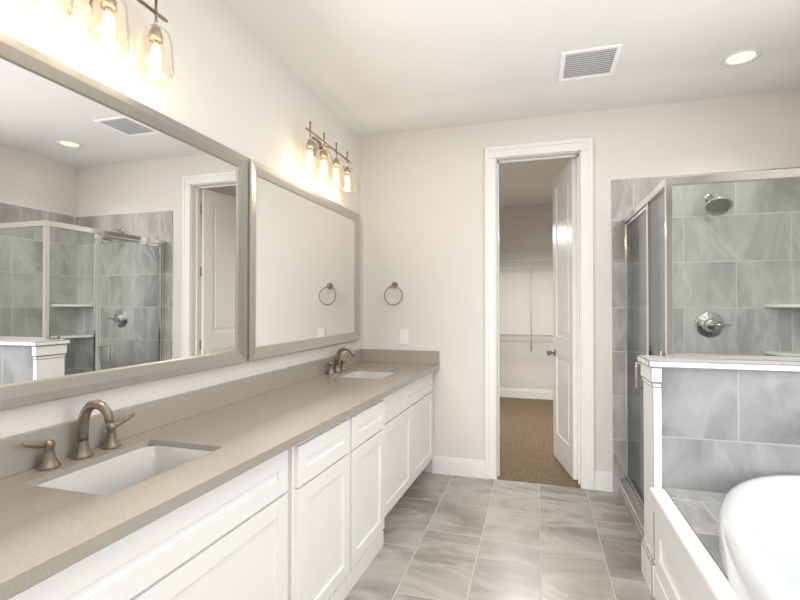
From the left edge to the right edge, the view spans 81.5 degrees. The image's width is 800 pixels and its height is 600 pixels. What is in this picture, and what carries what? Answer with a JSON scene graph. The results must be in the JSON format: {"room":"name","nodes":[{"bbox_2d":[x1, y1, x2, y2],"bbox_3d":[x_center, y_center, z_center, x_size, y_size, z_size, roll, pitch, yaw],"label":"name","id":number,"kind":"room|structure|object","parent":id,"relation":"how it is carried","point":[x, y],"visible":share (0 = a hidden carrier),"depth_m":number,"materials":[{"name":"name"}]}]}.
{"room":"bathroom","nodes":[
{"label":"bathroom","id":0,"kind":"room"},
{"bbox_2d":[0,0,360,438],"bbox_3d":[-1.178,-0.028,1.190,0.120,2.740,5.860,0,-1,16],"label":"wall","id":1,"kind":"structure","parent":0,"point":[240,87],"depth_m":2.06,"materials":[{"name":"paint"}]},
{"bbox_2d":[19,0,174,87],"bbox_3d":[-0.972,-0.940,1.389,0.167,0.303,0.696,0,-1,16],"label":"sconce","id":2,"kind":"object","parent":1,"relation":"attached to","point":[154,36],"visible":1,"depth_m":1.50,"materials":[{"name":"glass"}]},
{"bbox_2d":[0,31,247,410],"bbox_3d":[-1.020,-0.211,1.458,0.030,1.024,1.780,0,-1,16],"label":"mirror","id":3,"kind":"object","parent":1,"relation":"attached to","point":[123,236],"visible":0.95,"depth_m":1.56,"materials":[{"name":"silver metal"}]},
{"bbox_2d":[0,350,363,477],"bbox_3d":[-0.815,0.440,2.166,0.023,0.105,3.527,0,-1,16],"label":"backsplash","id":4,"kind":"structure","parent":1,"relation":"attached to","point":[149,415],"depth_m":1.93,"materials":[{"name":"beige stone"}]},
{"bbox_2d":[247,158,359,361],"bbox_3d":[-0.550,-0.194,3.060,0.030,1.024,1.511,0,-1,16],"label":"mirror","id":5,"kind":"object","parent":1,"relation":"attached to","point":[303,268],"visible":0.98,"depth_m":2.82,"materials":[{"name":"silver metal"}]},
{"bbox_2d":[299,121,355,194],"bbox_3d":[-0.479,-0.921,3.068,0.167,0.303,0.696,0,-1,16],"label":"sconce","id":6,"kind":"object","parent":1,"relation":"attached to","point":[316,149],"visible":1,"depth_m":2.99,"materials":[{"name":"glass"}]},
{"bbox_2d":[345,471,654,599],"bbox_3d":[0.360,1.386,0.661,3.360,0.100,5.740,0,-1,16],"label":"floor","id":7,"kind":"structure","parent":0,"point":[449,537],"depth_m":2.56,"materials":[{"name":"tile"}]},
{"bbox_2d":[36,370,432,599],"bbox_3d":[-0.526,0.932,2.082,0.620,0.840,3.517,0,-1,16],"label":"bathroom vanity","id":8,"kind":"object","parent":7,"relation":"on","point":[294,482],"depth_m":1.71,"materials":[{"name":"paint"}]},
{"bbox_2d":[0,362,439,599],"bbox_3d":[-0.505,0.508,2.075,0.670,0.032,3.527,0,-1,16],"label":"countertop","id":9,"kind":"structure","parent":8,"relation":"on","point":[57,543],"depth_m":1.26,"materials":[{"name":"beige stone"}]},
{"bbox_2d":[16,399,135,469],"bbox_3d":[-0.939,0.394,1.423,0.148,0.180,0.365,0,-1,16],"label":"faucet","id":10,"kind":"object","parent":9,"relation":"on","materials":[{"name":"brown metal"}]},
{"bbox_2d":[324,346,355,373],"bbox_3d":[-0.392,0.414,3.237,0.169,0.180,0.365,0,-1,16],"label":"faucet","id":11,"kind":"object","parent":9,"relation":"on","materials":[{"name":"brown metal"}]},
{"bbox_2d":[619,168,799,540],"bbox_3d":[1.940,0.386,2.601,1.145,1.942,1.122,0,-1,16],"label":"shower enclosure","id":12,"kind":"object","parent":7,"relation":"on","point":[648,258],"visible":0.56,"depth_m":2.56,"materials":[{"name":"clear glass"}]},
{"bbox_2d":[650,475,799,599],"bbox_3d":[1.427,1.025,0.938,1.222,0.629,2.124,0,-1,16],"label":"tub deck","id":13,"kind":"object","parent":7,"relation":"on","point":[747,532],"visible":1,"depth_m":1.73,"materials":[{"name":"paint"}]},
{"bbox_2d":[219,0,799,135],"bbox_3d":[0.377,-1.453,0.749,3.360,0.100,5.860,0,-1,16],"label":"ceiling","id":14,"kind":"structure","parent":0,"point":[367,67],"depth_m":2.58,"materials":[{"name":"paint"}]},
{"bbox_2d":[559,44,622,81],"bbox_3d":[1.101,-1.377,2.712,0.315,0.008,0.345,0,-1,16],"label":"ceiling vent","id":15,"kind":"object","parent":14,"relation":"in","point":[589,63],"visible":1,"depth_m":2.70,"materials":[{"name":"white metal"}]},
{"bbox_2d":[721,48,761,66],"bbox_3d":[1.943,-1.379,2.645,0.189,0.006,0.189,0,-1,16],"label":"recessed light","id":16,"kind":"object","parent":14,"relation":"in","point":[741,57],"visible":1,"depth_m":2.64,"materials":[{"name":"white plastic"}]},
{"bbox_2d":[499,157,576,389],"bbox_3d":[1.475,-0.035,5.138,2.350,2.840,3.210,0,-1,16],"label":"wall","id":17,"kind":"structure","parent":0,"point":[525,210],"depth_m":6.58,"materials":[{"name":"paint"}]},
{"bbox_2d":[499,259,552,350],"bbox_3d":[1.854,0.116,6.430,2.140,1.322,0.313,0,-1,16],"label":"closet shelf","id":18,"kind":"object","parent":17,"relation":"attached to","point":[530,265],"visible":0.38,"depth_m":6.30,"materials":[{"name":"white metal"}]},
{"bbox_2d":[500,388,552,399],"bbox_3d":[1.901,1.333,6.559,2.100,0.135,0.016,0,-1,16],"label":"baseboard","id":19,"kind":"structure","parent":17,"relation":"attached to","point":[504,392],"depth_m":6.58,"materials":[{"name":"paint"}]},
{"bbox_2d":[497,397,580,487],"bbox_3d":[1.458,1.432,5.065,2.350,0.104,3.330,0,-1,16],"label":"floor","id":20,"kind":"structure","parent":0,"point":[526,442],"depth_m":4.41,"materials":[{"name":"brown carpet"}]},
{"bbox_2d":[360,89,799,471],"bbox_3d":[1.184,-0.003,3.488,3.120,2.740,0.120,0,-1,16],"label":"wall","id":21,"kind":"structure","parent":0,"point":[422,245],"depth_m":3.61,"materials":[{"name":"paint"}]},
{"bbox_2d":[384,282,402,304],"bbox_3d":[-0.050,-0.052,3.758,0.159,0.192,0.056,0,-1,16],"label":"towel ring","id":22,"kind":"object","parent":21,"relation":"attached to","point":[394,284],"visible":1,"depth_m":3.75,"materials":[{"name":"silver metal"}]},
{"bbox_2d":[364,350,439,365],"bbox_3d":[0.000,0.457,3.755,0.647,0.105,0.020,0,-1,16],"label":"backsplash","id":23,"kind":"structure","parent":21,"relation":"attached to","point":[369,355],"depth_m":3.74,"materials":[{"name":"beige stone"}]},
{"bbox_2d":[400,330,407,343],"bbox_3d":[0.032,0.300,3.756,0.072,0.116,0.008,0,-1,16],"label":"electrical outlet plate","id":24,"kind":"object","parent":21,"relation":"attached to","point":[403,336],"visible":1,"depth_m":3.75,"materials":[{"name":"white plastic"}]},
{"bbox_2d":[432,456,484,478],"bbox_3d":[0.457,1.301,3.616,0.421,0.135,0.016,0,-1,16],"label":"baseboard","id":25,"kind":"structure","parent":21,"relation":"attached to","point":[475,468],"depth_m":3.61,"materials":[{"name":"paint"}]},
{"bbox_2d":[485,138,593,489],"bbox_3d":[1.045,0.098,3.528,0.773,2.539,0.176,0,-1,16],"label":"door frame","id":26,"kind":"structure","parent":21,"relation":"attached to","point":[581,150],"depth_m":3.45,"materials":[{"name":"paint"}]},
{"bbox_2d":[547,158,577,479],"bbox_3d":[1.325,0.141,3.806,0.222,2.434,0.585,0,-1,16],"label":"door","id":27,"kind":"structure","parent":26,"relation":"in","point":[565,394],"depth_m":3.71,"materials":[{"name":"paint"}]},
{"bbox_2d":[611,167,799,491],"bbox_3d":[2.090,0.251,3.151,1.192,2.225,0.011,0,-1,16],"label":"tiled wall","id":28,"kind":"structure","parent":0,"point":[628,196],"depth_m":3.11,"materials":[{"name":"grey tile"}]},
{"bbox_2d":[694,312,730,337],"bbox_3d":[2.098,0.168,3.114,0.198,0.175,0.054,0,-1,16],"label":"shower valve","id":29,"kind":"object","parent":28,"relation":"attached to","point":[708,330],"depth_m":3.13,"materials":[{"name":"silver metal"}]},
{"bbox_2d":[703,192,733,215],"bbox_3d":[2.051,-0.635,3.026,0.154,0.186,0.266,0,-1,16],"label":"shower head","id":30,"kind":"object","parent":28,"relation":"attached to","point":[713,207],"depth_m":2.96},
{"bbox_2d":[638,355,799,597],"bbox_3d":[1.752,0.813,2.049,1.224,1.077,0.245,0,-1,16],"label":"wall","id":31,"kind":"structure","parent":0,"point":[720,425],"depth_m":2.06,"materials":[{"name":"tile"}]}
]}

